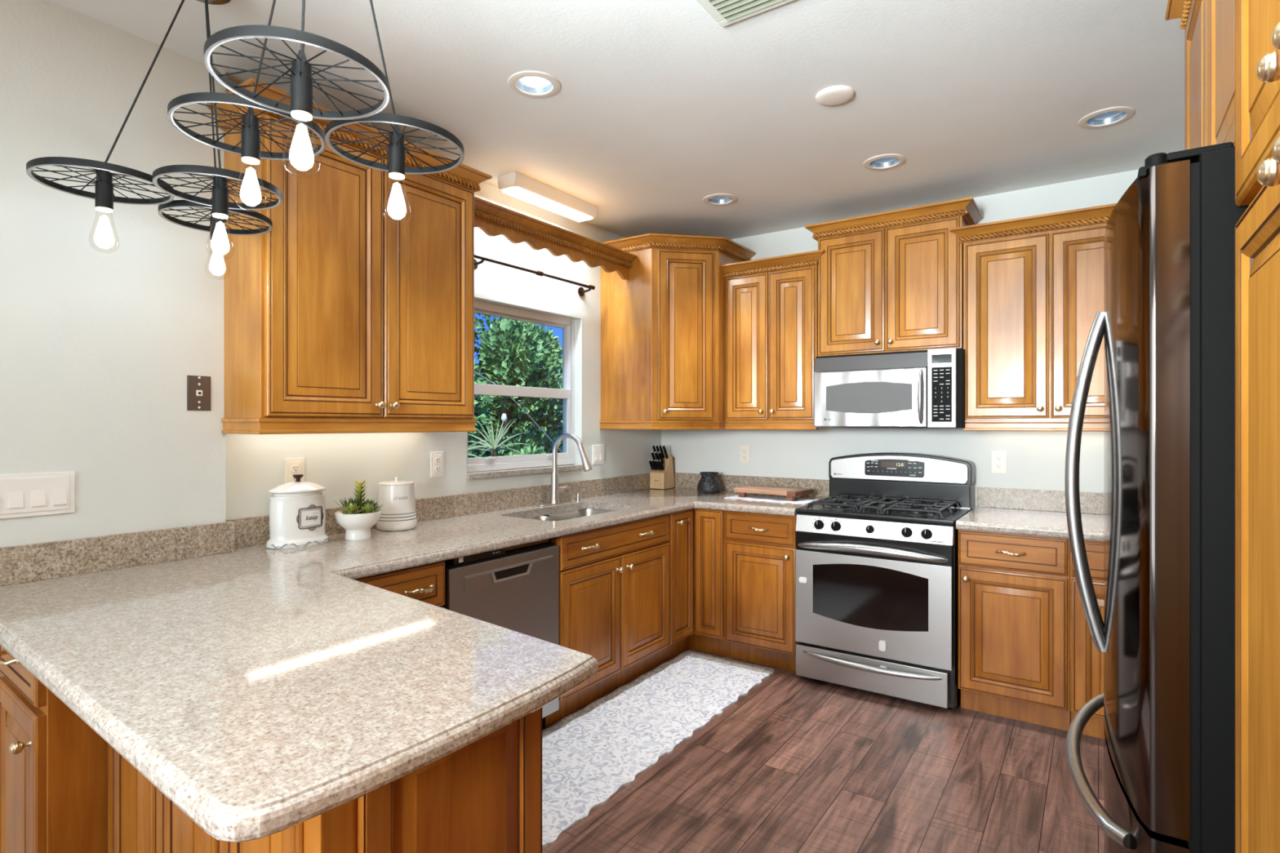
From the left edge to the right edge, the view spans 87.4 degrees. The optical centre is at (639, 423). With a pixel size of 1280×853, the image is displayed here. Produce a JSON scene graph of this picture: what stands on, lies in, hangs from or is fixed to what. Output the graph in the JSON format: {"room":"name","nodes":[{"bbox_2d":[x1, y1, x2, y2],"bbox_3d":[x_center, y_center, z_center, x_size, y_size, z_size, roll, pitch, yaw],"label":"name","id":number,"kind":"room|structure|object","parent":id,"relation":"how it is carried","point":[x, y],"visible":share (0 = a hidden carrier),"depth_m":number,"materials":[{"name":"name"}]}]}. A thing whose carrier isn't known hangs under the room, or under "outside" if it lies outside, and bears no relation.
{"room":"kitchen","nodes":[
{"label":"kitchen","id":0,"kind":"room"},
{"bbox_2d":[0,0,225,546],"bbox_3d":[-2.672,0.059,0.558,0.060,2.555,4.300,0,0,34],"label":"wall","id":1,"kind":"structure","parent":0,"point":[99,351],"depth_m":2.03,"materials":[{"name":"white paint"}]},
{"bbox_2d":[0,471,75,519],"bbox_3d":[-1.709,0.199,1.900,0.013,0.122,0.161,0,0,34],"label":"light switch","id":2,"kind":"object","parent":1,"relation":"attached to","point":[33,494],"visible":1,"depth_m":1.89,"materials":[{"name":"white plastic"}]},
{"bbox_2d":[0,521,234,586],"bbox_3d":[-1.645,0.391,1.987,0.020,0.104,0.820,0,0,34],"label":"backsplash","id":3,"kind":"structure","parent":1,"relation":"attached to","point":[24,563],"depth_m":2.03,"materials":[{"name":"stone"}]},
{"bbox_2d":[186,375,210,410],"bbox_3d":[-1.477,-0.103,2.243,0.008,0.116,0.072,0,0,34],"label":"phone jack","id":4,"kind":"object","parent":1,"relation":"attached to","point":[198,388],"visible":1,"depth_m":2.24,"materials":[{"name":"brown metal"}]},
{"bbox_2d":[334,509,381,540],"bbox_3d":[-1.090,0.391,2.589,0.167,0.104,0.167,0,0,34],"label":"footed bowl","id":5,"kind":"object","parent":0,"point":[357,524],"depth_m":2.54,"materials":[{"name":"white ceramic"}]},
{"bbox_2d":[225,87,661,519],"bbox_3d":[-1.942,0.059,1.809,0.150,2.555,7.190,0,0,34],"label":"wall","id":6,"kind":"structure","parent":0,"point":[255,464],"depth_m":3.38,"materials":[{"name":"white paint"}]},
{"bbox_2d":[284,457,304,483],"bbox_3d":[-1.324,0.191,2.570,0.011,0.117,0.072,0,0,34],"label":"wall outlet","id":7,"kind":"object","parent":6,"relation":"attached to","point":[296,465],"visible":0.6,"depth_m":2.56,"materials":[{"name":"beige plastic"}]},
{"bbox_2d":[291,464,299,472],"bbox_3d":[-1.321,0.171,2.568,0.003,0.029,0.032,0,0,34],"label":"receptacle","id":8,"kind":"object","parent":7,"relation":"attached to","point":[295,468],"depth_m":2.57,"materials":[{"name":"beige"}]},
{"bbox_2d":[206,77,492,434],"bbox_3d":[-1.081,-0.524,2.610,0.367,1.116,1.007,0,0,34],"label":"upper cabinet","id":9,"kind":"object","parent":6,"relation":"attached to","point":[340,317],"visible":0.7,"depth_m":2.40,"materials":[{"name":"brown wood"}]},
{"bbox_2d":[474,196,636,279],"bbox_3d":[-0.416,-0.934,3.485,0.075,0.141,1.296,0,0,34],"label":"valance","id":10,"kind":"object","parent":9,"relation":"attached to","point":[494,220],"visible":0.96,"depth_m":3.40,"materials":[{"name":"brown wood"}]},
{"bbox_2d":[430,451,444,477],"bbox_3d":[-0.945,0.190,3.123,0.011,0.117,0.072,0,0,34],"label":"wall outlet","id":11,"kind":"object","parent":6,"relation":"attached to","point":[437,459],"visible":1,"depth_m":3.12,"materials":[{"name":"white plastic"}]},
{"bbox_2d":[435,457,440,463],"bbox_3d":[-0.942,0.170,3.121,0.003,0.029,0.032,0,0,34],"label":"receptacle","id":12,"kind":"object","parent":11,"relation":"attached to","point":[437,460],"depth_m":3.12,"materials":[{"name":"white plastic"}]},
{"bbox_2d":[435,466,440,471],"bbox_3d":[-0.942,0.210,3.121,0.003,0.029,0.032,0,0,34],"label":"receptacle","id":13,"kind":"object","parent":11,"relation":"attached to","point":[437,468],"depth_m":3.12,"materials":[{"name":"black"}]},
{"bbox_2d":[225,473,649,548],"bbox_3d":[-0.657,0.391,3.535,0.020,0.104,2.848,0,0,34],"label":"backsplash","id":14,"kind":"structure","parent":6,"relation":"attached to","point":[251,531],"depth_m":3.32,"materials":[{"name":"stone"}]},
{"bbox_2d":[466,299,583,479],"bbox_3d":[-0.637,-0.179,3.666,0.135,0.903,0.885,0,0,34],"label":"window","id":15,"kind":"structure","parent":6,"relation":"in","point":[477,468],"depth_m":3.73,"materials":[{"name":"white metal"}]},
{"bbox_2d":[474,253,595,296],"bbox_3d":[-0.573,-0.791,3.595,0.087,0.061,0.965,0,0,34],"label":"curtain rod","id":16,"kind":"object","parent":6,"relation":"attached to","point":[581,291],"visible":0.88,"depth_m":3.53,"materials":[{"name":"brown metal"}]},
{"bbox_2d":[592,444,604,464],"bbox_3d":[-0.253,0.190,4.132,0.012,0.118,0.118,0,0,34],"label":"light switch","id":17,"kind":"object","parent":6,"relation":"attached to","point":[598,451],"visible":1,"depth_m":4.13,"materials":[{"name":"white plastic"}]},
{"bbox_2d":[600,233,755,429],"bbox_3d":[0.237,-0.536,4.216,0.726,1.140,0.756,0,0,34],"label":"upper cabinet","id":18,"kind":"object","parent":6,"relation":"attached to","point":[663,327],"visible":0.88,"depth_m":3.98,"materials":[{"name":"brown wood"}]},
{"bbox_2d":[48,0,1185,239],"bbox_3d":[0.491,-1.248,0.142,6.050,0.060,7.490,0,0,34],"label":"ceiling","id":19,"kind":"structure","parent":0,"point":[660,108],"depth_m":2.41,"materials":[{"name":"paint"}]},
{"bbox_2d":[26,0,282,279],"bbox_3d":[-1.220,-0.821,1.790,0.586,0.794,0.584,0,0,34],"label":"chandelier","id":20,"kind":"object","parent":19,"relation":"hanging from","point":[219,205],"visible":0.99,"depth_m":1.73,"materials":[{"name":"black metal"}]},
{"bbox_2d":[94,169,113,209],"bbox_3d":[-1.383,-0.614,1.728,0.037,0.118,0.037,0,0,34],"label":"socket","id":21,"kind":"object","parent":20,"relation":"attached to","point":[104,188],"depth_m":1.71,"materials":[{"name":"black metal"}]},
{"bbox_2d":[209,208,224,239],"bbox_3d":[-1.260,-0.604,1.996,0.037,0.118,0.037,0,0,34],"label":"socket","id":22,"kind":"object","parent":20,"relation":"attached to","point":[213,220],"depth_m":1.98,"materials":[{"name":"black metal"}]},
{"bbox_2d":[212,176,228,215],"bbox_3d":[-1.081,-0.597,1.725,0.037,0.118,0.037,0,0,34],"label":"socket","id":23,"kind":"object","parent":20,"relation":"attached to","point":[220,193],"depth_m":1.71,"materials":[{"name":"black metal"}]},
{"bbox_2d":[167,0,464,224],"bbox_3d":[-0.678,-0.836,1.449,0.643,0.764,0.599,0,0,34],"label":"chandelier","id":24,"kind":"object","parent":19,"relation":"hanging from","point":[301,154],"visible":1,"depth_m":1.37,"materials":[{"name":"black metal"}]},
{"bbox_2d":[240,106,260,160],"bbox_3d":[-0.862,-0.644,1.483,0.037,0.118,0.037,0,0,34],"label":"socket","id":25,"kind":"object","parent":24,"relation":"attached to","point":[250,133],"depth_m":1.47,"materials":[{"name":"black metal"}]},
{"bbox_2d":[290,49,312,115],"bbox_3d":[-0.621,-0.627,1.229,0.037,0.118,0.037,0,0,34],"label":"socket","id":26,"kind":"object","parent":24,"relation":"attached to","point":[301,81],"depth_m":1.21,"materials":[{"name":"black metal"}]},
{"bbox_2d":[388,124,404,175],"bbox_3d":[-0.563,-0.635,1.551,0.037,0.118,0.037,0,0,34],"label":"socket","id":27,"kind":"object","parent":24,"relation":"attached to","point":[396,148],"depth_m":1.54,"materials":[{"name":"black metal"}]},
{"bbox_2d":[507,70,560,97],"bbox_3d":[-0.378,-1.236,2.401,0.188,0.051,0.188,0,0,34],"label":"recessed light","id":28,"kind":"object","parent":19,"relation":"in","point":[529,83],"visible":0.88,"depth_m":2.44,"materials":[{"name":"beige metal"}]},
{"bbox_2d":[497,171,596,222],"bbox_3d":[-0.472,-1.181,3.523,0.124,0.074,0.636,0,0,34],"label":"fluorescent fixture","id":29,"kind":"object","parent":19,"relation":"attached to","point":[514,184],"visible":1,"depth_m":3.44,"materials":[{"name":"white plastic"}]},
{"bbox_2d":[702,193,737,205],"bbox_3d":[0.434,-1.236,3.631,0.188,0.051,0.188,0,0,34],"label":"recessed light","id":30,"kind":"object","parent":19,"relation":"in","point":[717,199],"visible":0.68,"depth_m":3.67,"materials":[{"name":"beige"}]},
{"bbox_2d":[696,0,794,26],"bbox_3d":[0.286,-1.209,1.816,0.310,0.018,0.320,0,0,34],"label":"ceiling vent","id":31,"kind":"object","parent":19,"relation":"in","point":[725,12],"visible":1,"depth_m":1.94,"materials":[{"name":"grey"}]},
{"bbox_2d":[815,85,854,106],"bbox_3d":[0.722,-1.210,2.479,0.140,0.016,0.140,0,0,34],"label":"smoke detector","id":32,"kind":"object","parent":19,"relation":"attached to","point":[834,95],"visible":1,"depth_m":2.46,"materials":[{"name":"beige plastic"}]},
{"bbox_2d":[862,153,906,170],"bbox_3d":[1.136,-1.236,3.111,0.188,0.051,0.188,0,0,34],"label":"recessed light","id":33,"kind":"object","parent":19,"relation":"in","point":[883,162],"visible":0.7,"depth_m":3.15,"materials":[{"name":"beige"}]},
{"bbox_2d":[1077,106,1135,128],"bbox_3d":[1.853,-1.236,2.661,0.188,0.051,0.188,0,0,34],"label":"recessed light","id":34,"kind":"object","parent":19,"relation":"in","point":[1108,117],"visible":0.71,"depth_m":2.69,"materials":[{"name":"beige"}]},
{"bbox_2d":[542,648,1103,852],"bbox_3d":[0.491,1.387,0.142,6.050,0.100,7.490,0,0,34],"label":"floor","id":35,"kind":"structure","parent":0,"point":[797,764],"depth_m":2.47,"materials":[{"name":"brown wood"}]},
{"bbox_2d":[0,644,542,852],"bbox_3d":[-0.992,0.910,1.585,1.512,0.853,0.637,0,0,37],"label":"base cabinet","id":36,"kind":"object","parent":35,"relation":"on","point":[64,788],"visible":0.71,"depth_m":1.37,"materials":[{"name":"brown wood"}]},
{"bbox_2d":[0,487,826,842],"bbox_3d":[-0.142,0.463,2.731,1.777,0.039,3.632,0,0,34],"label":"countertop","id":37,"kind":"structure","parent":36,"relation":"on","point":[263,691],"depth_m":1.26,"materials":[{"name":"stone"}]},
{"bbox_2d":[266,474,328,549],"bbox_3d":[-1.254,0.314,2.457,0.159,0.258,0.215,0,0,38],"label":"canister","id":38,"kind":"object","parent":37,"relation":"on","point":[297,508],"visible":1,"depth_m":2.39,"materials":[{"name":"white ceramic"}]},
{"bbox_2d":[334,480,382,540],"bbox_3d":[-1.082,0.330,2.588,0.180,0.227,0.176,0,0,-33],"label":"succulent planter","id":39,"kind":"object","parent":37,"relation":"on","point":[357,522],"visible":1,"depth_m":2.55,"materials":[{"name":"white ceramic"}]},
{"bbox_2d":[376,476,417,531],"bbox_3d":[-1.028,0.334,2.828,0.163,0.218,0.163,0,0,-20],"label":"canister","id":40,"kind":"object","parent":37,"relation":"on","point":[397,498],"visible":0.94,"depth_m":2.76,"materials":[{"name":"white ceramic"}]},
{"bbox_2d":[537,432,591,506],"bbox_3d":[-0.376,0.246,3.634,0.284,0.394,0.261,0,0,34],"label":"faucet","id":41,"kind":"object","parent":37,"relation":"on","point":[556,489],"visible":1,"depth_m":3.68,"materials":[{"name":"silver metal"}]},
{"bbox_2d":[527,508,612,520],"bbox_3d":[-0.344,0.577,3.430,0.415,0.184,0.720,0,0,34],"label":"sink","id":42,"kind":"object","parent":37,"relation":"in","point":[562,516],"visible":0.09,"depth_m":3.73,"materials":[{"name":"silver metal"}]},
{"bbox_2d":[575,493,581,501],"bbox_3d":[-0.354,0.420,3.840,0.036,0.046,0.036,0,0,34],"label":"air gap","id":43,"kind":"object","parent":37,"relation":"on","point":[578,495],"visible":1,"depth_m":3.83,"materials":[{"name":"silver metal"}]},
{"bbox_2d":[649,455,674,489],"bbox_3d":[0.153,0.330,4.595,0.110,0.227,0.157,0,0,31],"label":"knife block","id":44,"kind":"object","parent":37,"relation":"on","point":[659,480],"visible":0.89,"depth_m":4.54,"materials":[{"name":"brown wood"}]},
{"bbox_2d":[648,459,653,471],"bbox_3d":[0.076,0.282,4.549,0.020,0.081,0.056,0,0,31],"label":"kitchen knife","id":45,"kind":"object","parent":44,"relation":"in","point":[650,461],"visible":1,"depth_m":4.54,"materials":[{"name":"black plastic"}]},
{"bbox_2d":[650,451,656,460],"bbox_3d":[0.094,0.234,4.571,0.022,0.095,0.066,0,0,32],"label":"kitchen knife","id":46,"kind":"object","parent":44,"relation":"in","point":[651,452],"visible":0.67,"depth_m":4.56,"materials":[{"name":"black plastic"}]},
{"bbox_2d":[651,459,656,471],"bbox_3d":[0.093,0.282,4.538,0.020,0.081,0.056,0,0,31],"label":"kitchen knife","id":47,"kind":"object","parent":44,"relation":"in","point":[652,460],"visible":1,"depth_m":4.53,"materials":[{"name":"black plastic"}]},
{"bbox_2d":[653,459,658,471],"bbox_3d":[0.111,0.282,4.528,0.020,0.081,0.056,0,0,31],"label":"kitchen knife","id":48,"kind":"object","parent":44,"relation":"in","point":[655,460],"visible":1,"depth_m":4.52,"materials":[{"name":"black plastic"}]},
{"bbox_2d":[654,451,659,462],"bbox_3d":[0.118,0.234,4.556,0.022,0.095,0.066,0,0,31],"label":"kitchen knife","id":49,"kind":"object","parent":44,"relation":"in","point":[655,452],"visible":0.7,"depth_m":4.54,"materials":[{"name":"black plastic"}]},
{"bbox_2d":[655,444,659,457],"bbox_3d":[0.126,0.192,4.576,0.014,0.106,0.072,0,0,31],"label":"kitchen knife","id":50,"kind":"object","parent":44,"relation":"in","point":[656,445],"visible":0.69,"depth_m":4.56,"materials":[{"name":"black plastic"}]},
{"bbox_2d":[656,459,661,471],"bbox_3d":[0.128,0.282,4.517,0.020,0.081,0.056,0,0,31],"label":"kitchen knife","id":51,"kind":"object","parent":44,"relation":"in","point":[657,460],"visible":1,"depth_m":4.51,"materials":[{"name":"black plastic"}]},
{"bbox_2d":[657,451,663,464],"bbox_3d":[0.142,0.234,4.542,0.022,0.095,0.066,0,0,31],"label":"kitchen knife","id":52,"kind":"object","parent":44,"relation":"in","point":[659,452],"visible":0.89,"depth_m":4.54,"materials":[{"name":"black plastic"}]},
{"bbox_2d":[658,444,664,459],"bbox_3d":[0.148,0.192,4.562,0.014,0.106,0.072,0,0,31],"label":"kitchen knife","id":53,"kind":"object","parent":44,"relation":"in","point":[660,445],"visible":1,"depth_m":4.56,"materials":[{"name":"black plastic"}]},
{"bbox_2d":[658,459,664,471],"bbox_3d":[0.146,0.282,4.506,0.020,0.081,0.056,0,0,31],"label":"kitchen knife","id":54,"kind":"object","parent":44,"relation":"in","point":[660,460],"visible":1,"depth_m":4.50,"materials":[{"name":"black plastic"}]},
{"bbox_2d":[662,444,667,459],"bbox_3d":[0.171,0.192,4.548,0.014,0.106,0.072,0,0,31],"label":"kitchen knife","id":55,"kind":"object","parent":44,"relation":"on","point":[663,446],"visible":1,"depth_m":4.54,"materials":[{"name":"black plastic"}]},
{"bbox_2d":[697,471,721,493],"bbox_3d":[0.447,0.378,4.324,0.155,0.130,0.155,0,0,34],"label":"mortar","id":56,"kind":"object","parent":37,"relation":"on","point":[708,483],"visible":1,"depth_m":4.27,"materials":[{"name":"black stone"}]},
{"bbox_2d":[724,493,817,503],"bbox_3d":[0.768,0.439,3.926,0.500,0.008,0.279,0,0,34],"label":"kitchen towel","id":57,"kind":"object","parent":37,"relation":"on","point":[749,497],"visible":0.88,"depth_m":3.90,"materials":[{"name":"fabric"}]},
{"bbox_2d":[733,484,813,501],"bbox_3d":[0.781,0.409,3.994,0.438,0.054,0.231,0,0,40],"label":"cutting board","id":58,"kind":"object","parent":57,"relation":"on","point":[789,492],"visible":1,"depth_m":3.91,"materials":[{"name":"brown wood"}]},
{"bbox_2d":[355,560,444,608],"bbox_3d":[-1.060,0.910,2.376,0.657,0.853,0.452,0,0,34],"label":"base cabinet","id":59,"kind":"object","parent":35,"relation":"on","point":[424,583],"visible":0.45,"depth_m":2.29,"materials":[{"name":"brown wood"}]},
{"bbox_2d":[443,538,559,729],"bbox_3d":[-0.754,0.909,2.813,0.587,0.855,0.594,0,0,34],"label":"dishwasher","id":60,"kind":"object","parent":35,"relation":"on","point":[516,588],"visible":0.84,"depth_m":2.67,"materials":[{"name":"silver metal"}]},
{"bbox_2d":[545,513,670,726],"bbox_3d":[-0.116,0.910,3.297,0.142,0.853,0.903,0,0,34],"label":"base cabinet","id":61,"kind":"object","parent":35,"relation":"on","point":[615,580],"visible":0.96,"depth_m":3.24,"materials":[{"name":"brown wood"}]},
{"bbox_2d":[582,508,730,665],"bbox_3d":[0.235,0.910,4.139,0.805,0.853,0.879,0,0,34],"label":"base cabinet","id":62,"kind":"object","parent":35,"relation":"on","point":[697,535],"visible":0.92,"depth_m":3.80,"materials":[{"name":"brown wood"}]},
{"bbox_2d":[542,650,774,848],"bbox_3d":[-0.128,1.331,2.842,0.565,0.010,2.265,0,0,34],"label":"runner rug","id":63,"kind":"object","parent":35,"relation":"on","point":[597,750],"visible":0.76,"depth_m":2.91,"materials":[{"name":"white fabric"}]},
{"bbox_2d":[724,510,799,671],"bbox_3d":[0.810,0.910,3.880,0.432,0.853,0.662,0,0,34],"label":"base cabinet","id":64,"kind":"object","parent":35,"relation":"on","point":[760,548],"visible":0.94,"depth_m":3.64,"materials":[{"name":"brown wood"}]},
{"bbox_2d":[795,452,974,709],"bbox_3d":[1.281,0.749,3.506,0.758,1.176,0.724,0,0,34],"label":"range","id":65,"kind":"object","parent":35,"relation":"on","point":[877,557],"visible":0.99,"depth_m":3.29,"materials":[{"name":"silver metal"}]},
{"bbox_2d":[795,493,971,526],"bbox_3d":[1.265,0.436,3.482,0.758,0.066,0.504,0,0,34],"label":"cooktop","id":66,"kind":"object","parent":65,"relation":"in","point":[889,509],"depth_m":3.38,"materials":[{"name":"black metal"}]},
{"bbox_2d":[958,529,1070,731],"bbox_3d":[1.805,0.910,3.199,0.435,0.853,0.662,0,0,34],"label":"base cabinet","id":67,"kind":"object","parent":35,"relation":"on","point":[1014,589],"visible":0.95,"depth_m":2.96,"materials":[{"name":"brown wood"}]},
{"bbox_2d":[1070,539,1104,738],"bbox_3d":[2.175,0.910,2.945,0.460,0.853,0.662,0,0,34],"label":"base cabinet","id":68,"kind":"object","parent":35,"relation":"on","point":[1086,664],"visible":0.04,"depth_m":2.80,"materials":[{"name":"brown wood"}]},
{"bbox_2d":[955,506,1103,541],"bbox_3d":[2.190,0.463,2.939,1.366,0.039,0.653,0,0,34],"label":"countertop","id":69,"kind":"structure","parent":68,"relation":"on","point":[1009,521],"depth_m":3.02,"materials":[{"name":"stone"}]},
{"bbox_2d":[1064,142,1249,852],"bbox_3d":[1.318,0.440,1.261,0.871,1.754,0.906,0,0,34],"label":"refrigerator","id":70,"kind":"object","parent":35,"relation":"on","point":[1166,636],"visible":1,"depth_m":1.05,"materials":[{"name":"black metal"}]},
{"bbox_2d":[1235,0,1279,852],"bbox_3d":[0.296,0.124,-0.352,0.612,2.425,2.903,0,0,34],"label":"pantry cabinet","id":71,"kind":"object","parent":35,"relation":"on","point":[1257,22],"visible":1,"depth_m":0.87,"materials":[{"name":"brown wood"}]},
{"bbox_2d":[661,168,1138,508],"bbox_3d":[2.565,0.059,3.170,6.050,2.555,0.150,0,0,34],"label":"wall","id":72,"kind":"structure","parent":0,"point":[1035,460],"depth_m":3.69,"materials":[{"name":"white paint"}]},
{"bbox_2d":[739,444,750,463],"bbox_3d":[0.683,0.198,4.361,0.072,0.117,0.011,0,0,34],"label":"wall outlet","id":73,"kind":"object","parent":72,"relation":"attached to","point":[744,451],"visible":1,"depth_m":4.36,"materials":[{"name":"beige plastic"}]},
{"bbox_2d":[673,472,829,497],"bbox_3d":[0.657,0.391,4.374,1.241,0.104,0.020,0,0,34],"label":"backsplash","id":74,"kind":"structure","parent":72,"relation":"attached to","point":[820,487],"depth_m":4.31,"materials":[{"name":"stone"}]},
{"bbox_2d":[721,249,825,430],"bbox_3d":[0.857,-0.463,4.018,0.628,0.994,0.382,0,0,34],"label":"upper cabinet","id":75,"kind":"object","parent":72,"relation":"attached to","point":[771,303],"visible":0.91,"depth_m":3.89,"materials":[{"name":"brown wood"}]},
{"bbox_2d":[804,196,983,356],"bbox_3d":[1.379,-0.743,3.660,0.850,0.730,0.382,0,0,34],"label":"upper cabinet","id":76,"kind":"object","parent":72,"relation":"attached to","point":[891,281],"visible":0.98,"depth_m":3.51,"materials":[{"name":"brown wood"}]},
{"bbox_2d":[813,347,964,427],"bbox_3d":[1.363,-0.175,3.616,0.742,0.391,0.470,0,0,34],"label":"microwave","id":77,"kind":"object","parent":76,"relation":"attached to","point":[923,388],"visible":0.97,"depth_m":3.44,"materials":[{"name":"silver"}]},
{"bbox_2d":[991,450,1006,473],"bbox_3d":[1.894,0.202,3.532,0.072,0.117,0.011,0,0,34],"label":"wall outlet","id":78,"kind":"object","parent":72,"relation":"attached to","point":[998,459],"visible":1,"depth_m":3.53,"materials":[{"name":"beige plastic"}]},
{"bbox_2d":[995,455,1002,461],"bbox_3d":[1.892,0.182,3.529,0.032,0.029,0.003,0,0,34],"label":"receptacle","id":79,"kind":"object","parent":78,"relation":"attached to","point":[998,458],"depth_m":3.53,"materials":[{"name":"white plastic"}]},
{"bbox_2d":[995,462,1002,468],"bbox_3d":[1.892,0.222,3.529,0.032,0.029,0.003,0,0,34],"label":"receptacle","id":80,"kind":"object","parent":78,"relation":"attached to","point":[998,465],"depth_m":3.53,"materials":[{"name":"white plastic"}]},
{"bbox_2d":[949,203,1116,431],"bbox_3d":[1.998,-0.468,3.236,0.864,1.004,0.382,0,0,34],"label":"upper cabinet","id":81,"kind":"object","parent":72,"relation":"attached to","point":[1033,285],"visible":0.67,"depth_m":3.16,"materials":[{"name":"brown wood"}]},
{"bbox_2d":[977,487,1103,515],"bbox_3d":[2.371,0.391,3.200,1.365,0.104,0.020,0,0,34],"label":"backsplash","id":82,"kind":"structure","parent":72,"relation":"attached to","point":[1091,503],"depth_m":3.43,"materials":[{"name":"stone"}]},
{"bbox_3d":[1.353,0.059,0.400,0.120,2.555,5.790,0,0,34],"label":"wall","id":83,"kind":"structure","parent":0,"visible":0},
{"bbox_2d":[1164,0,1235,150],"bbox_3d":[1.435,-0.773,1.230,0.681,0.660,0.951,0,0,34],"label":"upper cabinet","id":84,"kind":"object","parent":83,"relation":"attached to","point":[1209,25],"visible":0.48,"depth_m":1.38,"materials":[{"name":"brown wood"}]},
{"label":"outside","id":85,"kind":"structure","parent":0,"visible":0},
{"bbox_3d":[-4.327,1.507,10.237,13.290,0.100,20.000,0,0,34],"label":"ground","id":86,"kind":"structure","parent":85,"visible":0},
{"bbox_2d":[467,431,498,457],"bbox_3d":[-1.358,0.688,4.964,0.605,1.540,0.649,0,0,34],"label":"spiky plant","id":87,"kind":"object","parent":86,"relation":"on","point":[469,447],"visible":0.06,"depth_m":5.04,"materials":[{"name":"green plant"}]},
{"bbox_2d":[468,415,528,456],"bbox_3d":[-1.178,0.688,5.445,0.545,1.539,0.511,0,0,34],"label":"spiky plant","id":88,"kind":"object","parent":86,"relation":"on","point":[491,442],"visible":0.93,"depth_m":5.43,"materials":[{"name":"green plant"}]},
{"bbox_2d":[467,435,550,457],"bbox_3d":[-1.107,0.797,7.260,1.418,1.384,2.745,0,0,34],"label":"shrub","id":89,"kind":"object","parent":86,"relation":"on","point":[525,450],"visible":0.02,"depth_m":6.66,"materials":[{"name":"green plant"}]},
{"bbox_2d":[467,312,562,457],"bbox_3d":[-1.760,-0.018,7.110,2.021,2.959,1.946,0,0,34],"label":"tree","id":90,"kind":"object","parent":86,"relation":"on","point":[495,359],"visible":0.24,"depth_m":6.88,"materials":[{"name":"green plant"}]},
{"bbox_2d":[474,322,562,453],"bbox_3d":[-1.541,0.057,8.217,1.994,2.809,1.695,0,0,34],"label":"tree","id":91,"kind":"object","parent":86,"relation":"on","point":[554,348],"visible":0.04,"depth_m":7.86,"materials":[{"name":"green plant"}]},
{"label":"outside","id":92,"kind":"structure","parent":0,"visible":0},
{"bbox_2d":[474,371,495,384],"bbox_3d":[-1.225,-0.357,5.219,0.048,0.084,0.210,0,0,34],"label":"string light","id":93,"kind":"object","parent":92,"point":[474,371],"depth_m":5.23,"materials":[{"name":"white metal"}]},
{"bbox_2d":[501,395,506,422],"bbox_3d":[-1.111,-0.120,5.386,0.048,0.203,0.054,0,0,34],"label":"string light","id":94,"kind":"object","parent":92,"point":[504,417],"depth_m":5.39,"materials":[{"name":"white glass"}]},
{"bbox_2d":[502,408,506,413],"bbox_3d":[-1.097,-0.105,5.406,0.028,0.045,0.027,0,0,34],"label":"bulb socket","id":95,"kind":"object","parent":94,"relation":"attached to","point":[504,410],"depth_m":5.40,"materials":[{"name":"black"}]},
{"bbox_2d":[510,396,554,444],"bbox_3d":[-0.922,-0.022,5.661,0.048,0.391,0.523,0,0,34],"label":"string light","id":96,"kind":"object","parent":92,"point":[510,397],"depth_m":5.67,"materials":[{"name":"white metal"}]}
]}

